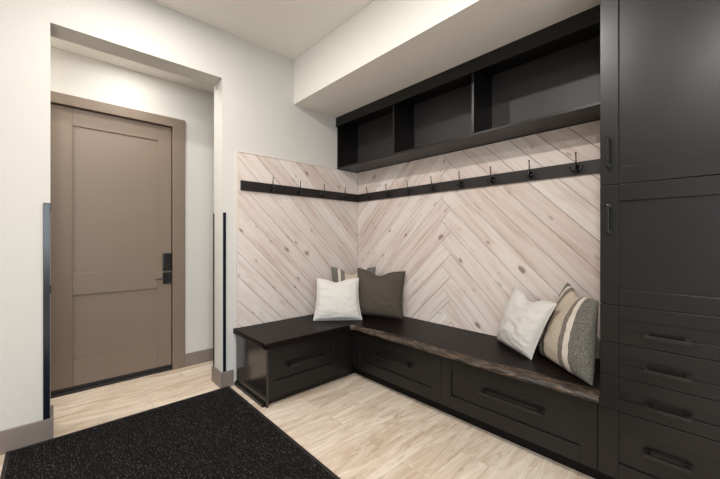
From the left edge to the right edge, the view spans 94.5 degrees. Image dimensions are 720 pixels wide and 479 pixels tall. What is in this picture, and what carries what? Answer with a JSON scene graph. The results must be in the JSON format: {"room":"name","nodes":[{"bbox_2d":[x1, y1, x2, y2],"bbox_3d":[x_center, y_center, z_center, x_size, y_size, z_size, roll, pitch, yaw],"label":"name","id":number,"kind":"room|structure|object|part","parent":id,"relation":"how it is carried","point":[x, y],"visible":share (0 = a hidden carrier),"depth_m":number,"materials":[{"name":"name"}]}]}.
{"room":"mudroom","nodes":[
{"label":"mudroom","id":0,"kind":"room"},
{"bbox_2d":[50,46,213,353],"bbox_3d":[-2.053,-0.140,2.889,4.200,2.880,0.710,0,0,-43],"label":"wall","id":1,"kind":"structure","parent":0,"point":[73,74],"depth_m":3.43,"materials":[{"name":"paint"}]},
{"bbox_2d":[50,104,171,394],"bbox_3d":[-2.223,0.078,3.024,0.925,2.392,0.105,0,0,-43],"label":"door","id":2,"kind":"structure","parent":1,"relation":"in","point":[111,256],"depth_m":3.00,"materials":[{"name":"beige paint"}]},
{"bbox_3d":[-1.929,0.382,3.265,0.144,0.113,0.061,0,0,-43],"label":"lever handle","id":3,"kind":"part","parent":2,"relation":"part of","materials":[{"name":"black metal"}]},
{"bbox_2d":[50,367,172,398],"bbox_3d":[-2.245,1.289,3.050,0.923,0.022,0.112,0,0,-43],"label":"threshold","id":4,"kind":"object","parent":1,"relation":"attached to","point":[168,368],"depth_m":2.98,"materials":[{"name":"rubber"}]},
{"bbox_2d":[50,91,184,369],"bbox_3d":[-2.244,0.044,3.052,1.144,2.512,0.130,0,0,-43],"label":"trim","id":5,"kind":"structure","parent":1,"relation":"attached to","point":[177,126],"depth_m":3.34,"materials":[{"name":"beige paint"}]},
{"bbox_2d":[185,348,212,366],"bbox_3d":[-2.186,1.235,3.034,3.900,0.130,0.016,0,0,-43],"label":"baseboard","id":6,"kind":"structure","parent":1,"relation":"attached to","point":[202,356],"depth_m":3.48,"materials":[{"name":"beige paint"}]},
{"bbox_2d":[50,36,213,92],"bbox_3d":[-2.053,-1.620,2.889,4.200,0.080,0.710,0,0,-43],"label":"ceiling","id":7,"kind":"structure","parent":0,"point":[54,42],"depth_m":2.99,"materials":[{"name":"paint"}]},
{"bbox_2d":[0,0,357,430],"bbox_3d":[-2.152,-0.265,2.178,5.890,3.130,0.200,0,0,-43],"label":"wall","id":8,"kind":"structure","parent":0,"point":[255,111],"depth_m":2.33,"materials":[{"name":"paint"}]},
{"bbox_2d":[43,203,50,419],"bbox_3d":[-2.029,0.461,2.160,0.039,1.395,0.032,0,0,-43],"label":"strip","id":9,"kind":"object","parent":8,"relation":"attached to","point":[46,206],"visible":1,"depth_m":2.15,"materials":[{"name":"black metal"}]},
{"bbox_2d":[0,366,233,454],"bbox_3d":[-2.259,1.230,2.080,5.300,0.140,0.232,0,0,-43],"label":"baseboard","id":10,"kind":"structure","parent":8,"relation":"attached to","point":[14,438],"depth_m":2.11,"materials":[{"name":"beige paint"}]},
{"bbox_2d":[213,214,213,365],"bbox_3d":[-1.341,0.461,3.052,0.010,1.395,0.012,0,0,-43],"label":"strip","id":11,"kind":"object","parent":8,"relation":"attached to","point":[213,214],"visible":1,"depth_m":3.04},
{"bbox_2d":[223,212,225,371],"bbox_3d":[-1.189,0.461,2.921,0.025,1.395,0.012,0,0,-43],"label":"strip","id":12,"kind":"object","parent":8,"relation":"attached to","point":[224,213],"visible":1,"depth_m":2.92,"materials":[{"name":"black metal"}]},
{"bbox_2d":[236,151,356,327],"bbox_3d":[-0.572,0.000,3.483,1.456,1.588,0.024,0,0,-43],"label":"panelling","id":13,"kind":"object","parent":8,"relation":"attached to","point":[284,243],"visible":0.94,"depth_m":3.33,"materials":[{"name":"beige wood"}]},
{"bbox_2d":[240,177,356,201],"bbox_3d":[-0.535,-0.518,3.454,1.411,0.149,0.074,0,0,-43],"label":"coat rack","id":14,"kind":"object","parent":13,"relation":"attached to","point":[272,188],"visible":1,"depth_m":3.36,"materials":[{"name":"black wood"}]},
{"bbox_2d":[294,0,479,103],"bbox_3d":[1.414,-1.605,1.140,0.004,0.448,6.159,0,0,-43],"label":"soffit","id":15,"kind":"object","parent":8,"relation":"attached to","point":[382,26],"depth_m":2.61,"materials":[{"name":"paint"}]},
{"bbox_2d":[0,360,593,478],"bbox_3d":[-0.254,1.350,0.120,5.890,0.100,7.220,0,0,-43],"label":"floor","id":16,"kind":"structure","parent":0,"point":[355,425],"depth_m":2.31,"materials":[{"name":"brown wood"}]},
{"bbox_2d":[0,386,340,478],"bbox_3d":[-0.772,1.295,1.525,1.353,0.009,2.598,0,0,-43],"label":"floor mat","id":17,"kind":"object","parent":16,"relation":"on","point":[215,434],"visible":1,"depth_m":2.05,"materials":[{"name":"carpet"}]},
{"bbox_2d":[234,330,354,407],"bbox_3d":[-0.557,1.071,3.076,0.976,0.459,0.606,0,0,-43],"label":"base cabinet","id":18,"kind":"object","parent":16,"relation":"on","point":[267,377],"visible":0.84,"depth_m":2.79,"materials":[{"name":"brown paint"}]},
{"bbox_3d":[-0.907,1.071,2.777,0.018,0.459,0.572,0,0,-43],"label":"panel","id":19,"kind":"part","parent":18,"relation":"part of","materials":[{"name":"black wood"}]},
{"bbox_3d":[-0.452,1.041,2.821,0.706,0.394,0.020,0,0,-43],"label":"drawer","id":20,"kind":"part","parent":18,"relation":"part of","materials":[{"name":"brown paint"}]},
{"bbox_3d":[-0.440,1.012,2.795,0.362,0.031,0.034,0,0,-43],"label":"pull handle","id":21,"kind":"part","parent":18,"relation":"part of","materials":[{"name":"black metal"}]},
{"bbox_3d":[-0.138,1.040,3.111,0.142,0.399,0.020,0,0,-43],"label":"filler panel","id":22,"kind":"part","parent":18,"relation":"part of","materials":[{"name":"brown paint"}]},
{"bbox_2d":[352,330,603,478],"bbox_3d":[0.770,1.071,2.642,0.622,0.459,1.998,0,0,-43],"label":"base cabinet","id":23,"kind":"object","parent":16,"relation":"on","point":[562,428],"visible":0.76,"depth_m":2.15,"materials":[{"name":"brown paint"}]},
{"bbox_3d":[-0.063,1.022,3.151,0.020,0.356,0.022,0,0,-43],"label":"filler panel","id":24,"kind":"part","parent":23,"relation":"part of","materials":[{"name":"brown paint"}]},
{"bbox_3d":[0.259,1.002,2.762,0.034,0.031,0.379,0,0,-43],"label":"pull handle","id":25,"kind":"part","parent":23,"relation":"part of","materials":[{"name":"black metal"}]},
{"bbox_3d":[0.271,1.022,2.789,0.020,0.356,0.957,0,0,-43],"label":"drawer","id":26,"kind":"part","parent":23,"relation":"part of","materials":[{"name":"brown paint"}]},
{"bbox_2d":[233,314,600,403],"bbox_3d":[0.276,0.818,2.554,1.509,0.045,2.538,0,0,-43],"label":"bench top","id":27,"kind":"structure","parent":23,"relation":"on","point":[479,350],"depth_m":2.61,"materials":[{"name":"brown wood"}]},
{"bbox_2d":[313,278,361,320],"bbox_3d":[-0.220,0.591,3.302,0.484,0.406,0.166,0,0,-5],"label":"throw pillow","id":28,"kind":"object","parent":27,"relation":"on","point":[335,300],"visible":1,"depth_m":3.26,"materials":[{"name":"white fabric"}]},
{"bbox_2d":[331,267,375,281],"bbox_3d":[-0.068,0.545,3.587,0.492,0.496,0.138,0,0,-4],"label":"throw pillow","id":29,"kind":"object","parent":27,"relation":"on","point":[338,275],"visible":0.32,"depth_m":3.59,"materials":[{"name":"beige fabric"}]},
{"bbox_2d":[357,268,405,318],"bbox_3d":[0.189,0.545,3.392,0.538,0.499,0.160,0,0,14],"label":"throw pillow","id":30,"kind":"object","parent":27,"relation":"on","point":[378,295],"visible":0.84,"depth_m":3.35,"materials":[{"name":"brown fabric"}]},
{"bbox_2d":[497,286,556,359],"bbox_3d":[1.137,0.578,2.365,0.184,0.433,0.575,0,0,-2],"label":"throw pillow","id":31,"kind":"object","parent":27,"relation":"on","point":[522,324],"visible":1,"depth_m":2.26,"materials":[{"name":"white fabric"}]},
{"bbox_2d":[538,283,598,385],"bbox_3d":[1.280,0.546,2.075,0.207,0.495,0.543,0,0,14],"label":"throw pillow","id":32,"kind":"object","parent":27,"relation":"on","point":[568,339],"visible":0.98,"depth_m":1.92,"materials":[{"name":"beige fabric"}]},
{"bbox_3d":[0.913,1.002,2.053,0.034,0.031,0.382,0,0,-43],"label":"pull handle","id":33,"kind":"part","parent":23,"relation":"part of","materials":[{"name":"black metal"}]},
{"bbox_3d":[0.918,1.022,2.087,0.020,0.356,0.950,0,0,-43],"label":"drawer","id":34,"kind":"part","parent":23,"relation":"part of","materials":[{"name":"brown paint"}]},
{"bbox_3d":[1.246,1.022,1.732,0.020,0.356,0.014,0,0,-43],"label":"filler panel","id":35,"kind":"part","parent":23,"relation":"part of","materials":[{"name":"brown paint"}]},
{"bbox_2d":[600,0,719,478],"bbox_3d":[1.615,-0.040,1.715,0.678,2.680,0.506,0,0,-43],"label":"tall cabinet","id":36,"kind":"object","parent":16,"relation":"on","point":[660,59],"visible":1,"depth_m":1.53,"materials":[{"name":"brown paint"}]},
{"bbox_3d":[1.232,-0.101,1.655,0.034,0.148,0.021,0,0,-43],"label":"pull handle","id":37,"kind":"part","parent":36,"relation":"part of","materials":[{"name":"black metal"}]},
{"bbox_3d":[1.232,-0.434,1.655,0.034,0.154,0.021,0,0,-43],"label":"pull handle","id":38,"kind":"part","parent":36,"relation":"part of","materials":[{"name":"black metal"}]},
{"bbox_3d":[1.399,1.015,1.515,0.020,0.334,0.504,0,0,-43],"label":"drawer","id":39,"kind":"part","parent":36,"relation":"part of","materials":[{"name":"brown paint"}]},
{"bbox_3d":[1.399,0.761,1.515,0.020,0.166,0.504,0,0,-43],"label":"drawer","id":40,"kind":"part","parent":36,"relation":"part of","materials":[{"name":"brown paint"}]},
{"bbox_3d":[1.399,0.594,1.515,0.020,0.163,0.504,0,0,-43],"label":"drawer","id":41,"kind":"part","parent":36,"relation":"part of","materials":[{"name":"brown paint"}]},
{"bbox_3d":[1.399,0.417,1.515,0.020,0.184,0.504,0,0,-43],"label":"drawer","id":42,"kind":"part","parent":36,"relation":"part of","materials":[{"name":"brown paint"}]},
{"bbox_3d":[1.399,0.026,1.515,0.020,0.593,0.504,0,0,-43],"label":"door","id":43,"kind":"part","parent":36,"relation":"part of","materials":[{"name":"brown paint"}]},
{"bbox_3d":[1.399,-0.826,1.515,0.020,1.104,0.504,0,0,-43],"label":"door","id":44,"kind":"part","parent":36,"relation":"part of","materials":[{"name":"brown paint"}]},
{"bbox_3d":[1.378,1.000,1.497,0.034,0.029,0.168,0,0,-43],"label":"pull handle","id":45,"kind":"part","parent":36,"relation":"part of","materials":[{"name":"black metal"}]},
{"bbox_3d":[1.378,0.780,1.497,0.034,0.029,0.168,0,0,-43],"label":"pull handle","id":46,"kind":"part","parent":36,"relation":"part of","materials":[{"name":"black metal"}]},
{"bbox_3d":[1.378,0.610,1.497,0.034,0.029,0.168,0,0,-43],"label":"pull handle","id":47,"kind":"part","parent":36,"relation":"part of","materials":[{"name":"black metal"}]},
{"bbox_3d":[1.378,0.452,1.497,0.034,0.029,0.168,0,0,-43],"label":"pull handle","id":48,"kind":"part","parent":36,"relation":"part of","materials":[{"name":"black metal"}]},
{"bbox_2d":[151,0,599,117],"bbox_3d":[0.055,-1.655,-0.214,5.890,0.549,6.310,0,0,-43],"label":"ceiling","id":49,"kind":"structure","parent":0,"point":[286,28],"depth_m":2.62,"materials":[{"name":"paint"}]},
{"bbox_3d":[2.114,-0.265,1.787,0.150,3.130,6.160,0,0,-43],"label":"wall","id":50,"kind":"structure","parent":0,"visible":0},
{"bbox_2d":[336,4,599,172],"bbox_3d":[0.707,-1.089,2.951,0.337,0.582,2.538,0,0,-43],"label":"wall shelf","id":51,"kind":"object","parent":50,"relation":"attached to","point":[546,79],"visible":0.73,"depth_m":2.65,"materials":[{"name":"brown paint"}]},
{"bbox_3d":[0.826,-1.089,3.062,0.011,0.540,2.498,0,0,-43],"label":"panel","id":52,"kind":"part","parent":51,"relation":"part of","materials":[{"name":"black wood"}]},
{"bbox_2d":[357,120,599,358],"bbox_3d":[0.830,0.000,3.052,0.020,1.588,2.518,0,0,-43],"label":"panelling","id":53,"kind":"object","parent":50,"relation":"attached to","point":[463,254],"visible":0.77,"depth_m":2.79,"materials":[{"name":"beige wood"}]},
{"bbox_2d":[357,152,599,201],"bbox_3d":[0.802,-0.518,3.012,0.075,0.149,2.499,0,0,-43],"label":"coat rack","id":54,"kind":"object","parent":53,"relation":"attached to","point":[590,166],"visible":1,"depth_m":2.70,"materials":[{"name":"black wood"}]}
]}

